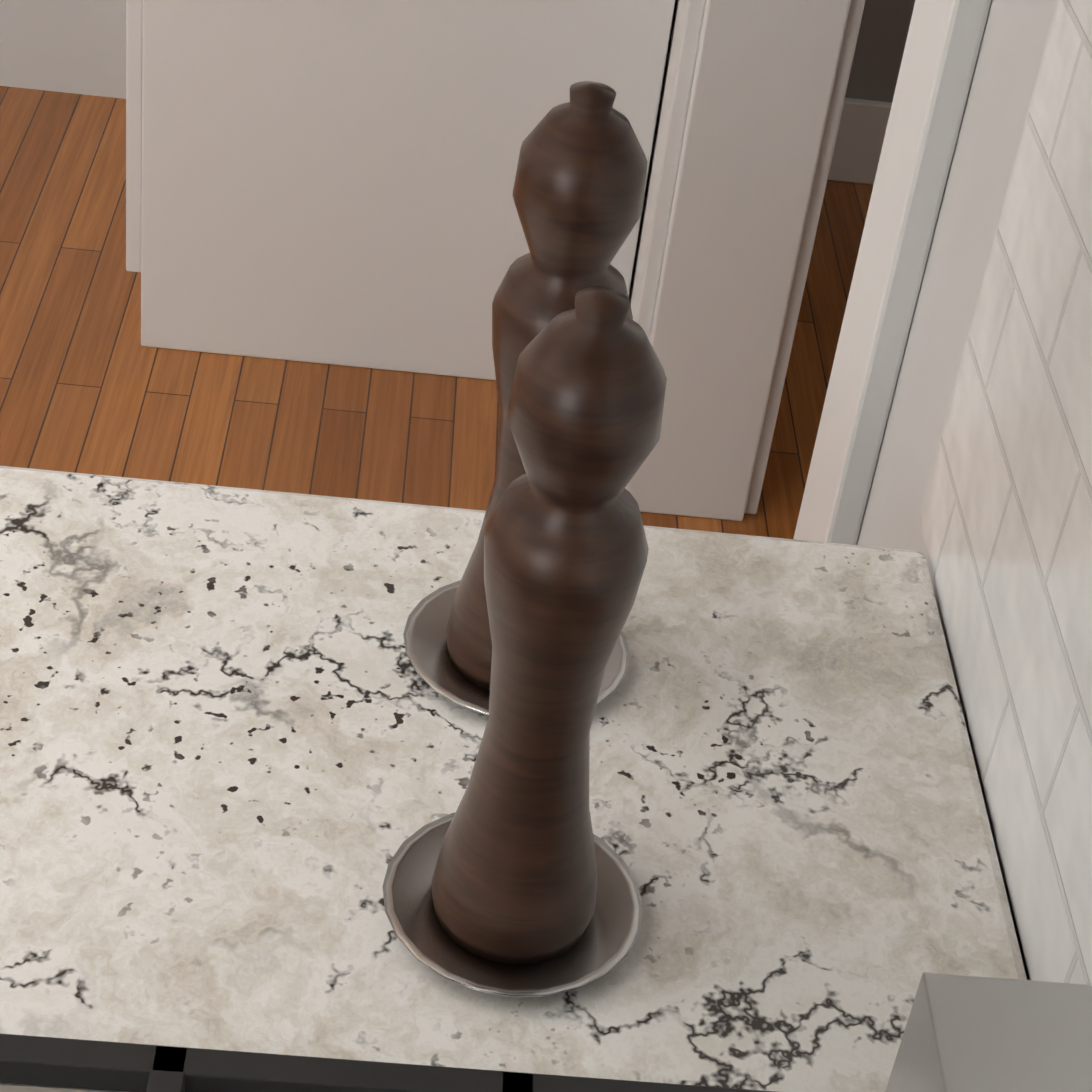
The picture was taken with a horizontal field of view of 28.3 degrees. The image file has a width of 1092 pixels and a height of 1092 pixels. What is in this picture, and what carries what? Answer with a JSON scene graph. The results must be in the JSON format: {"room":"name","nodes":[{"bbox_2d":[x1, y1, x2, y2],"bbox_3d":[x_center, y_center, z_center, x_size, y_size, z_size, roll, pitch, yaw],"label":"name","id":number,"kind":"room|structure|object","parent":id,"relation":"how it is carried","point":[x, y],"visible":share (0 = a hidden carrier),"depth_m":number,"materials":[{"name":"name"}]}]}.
{"room":"kitchen","nodes":[
{"label":"kitchen","id":0,"kind":"room"},
{"bbox_2d":[0,86,872,538],"bbox_3d":[-1.086,0.699,1.510,14.500,0.060,5.130,5,36,-4],"label":"floor","id":1,"kind":"structure","parent":0,"point":[90,382],"depth_m":2.84,"materials":[{"name":"brown wood"}]},
{"bbox_2d":[126,0,674,379],"bbox_3d":[-0.101,-1.389,2.513,0.655,2.330,0.740,5,36,-4],"label":"door","id":2,"kind":"structure","parent":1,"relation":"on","point":[332,182],"depth_m":2.71,"materials":[{"name":"white wood"}]},
{"bbox_2d":[0,972,1091,1091],"bbox_3d":[-0.191,0.792,0.656,0.653,1.000,0.910,5,36,-4],"label":"range","id":3,"kind":"object","parent":1,"relation":"on","point":[965,1033],"visible":1,"depth_m":0.74,"materials":[{"name":"silver metal"}]},
{"bbox_3d":[-0.194,0.472,1.202,0.632,0.869,0.329,5,36,-4],"label":"base cabinet","id":4,"kind":"object","parent":1,"relation":"on","visible":0},
{"bbox_2d":[0,466,1026,1091],"bbox_3d":[-0.121,0.099,0.947,0.631,0.044,0.369,5,36,-4],"label":"countertop","id":5,"kind":"structure","parent":4,"relation":"on","point":[240,740],"depth_m":0.92,"materials":[{"name":"stone"}]},
{"bbox_2d":[382,287,666,997],"bbox_3d":[0.002,0.033,0.781,0.104,0.285,0.104,5,36,-4],"label":"pepper mill","id":6,"kind":"object","parent":5,"relation":"on","point":[512,876],"visible":1,"depth_m":0.77,"materials":[{"name":"brown wood"}]},
{"bbox_2d":[403,81,647,715],"bbox_3d":[0.002,-0.062,0.910,0.104,0.285,0.104,5,36,-4],"label":"pepper mill","id":7,"kind":"object","parent":5,"relation":"on","point":[579,187],"visible":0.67,"depth_m":0.86,"materials":[{"name":"brown wood"}]},
{"bbox_2d":[0,0,914,102],"bbox_3d":[-0.876,-1.748,2.795,14.350,2.395,0.162,5,36,-4],"label":"wall","id":8,"kind":"structure","parent":0,"point":[73,46],"depth_m":3.41,"materials":[{"name":"white paint"}]},
{"bbox_2d":[828,98,891,184],"bbox_3d":[3.252,-1.294,2.983,5.740,2.395,0.089,5,36,-4],"label":"trim","id":9,"kind":"structure","parent":8,"relation":"attached to","point":[859,140],"depth_m":3.39,"materials":[{"name":"white wood"}]},
{"bbox_2d":[628,0,1057,979],"bbox_3d":[0.311,-0.169,0.876,0.150,2.395,5.130,5,36,-4],"label":"wall","id":10,"kind":"structure","parent":0,"point":[1006,72],"depth_m":1.14,"materials":[{"name":"white paint"}]},
{"bbox_2d":[625,0,991,544],"bbox_3d":[0.290,-0.606,1.646,0.205,2.185,1.290,5,36,-4],"label":"door frame","id":11,"kind":"structure","parent":10,"relation":"attached to","point":[753,100],"depth_m":2.39,"materials":[{"name":"white wood"}]},
{"bbox_2d":[919,0,1091,985],"bbox_3d":[0.239,0.440,-0.099,0.018,0.850,2.522,5,36,-4],"label":"backsplash","id":12,"kind":"structure","parent":10,"relation":"attached to","point":[1005,520],"depth_m":0.93,"materials":[{"name":"tile"}]}
]}

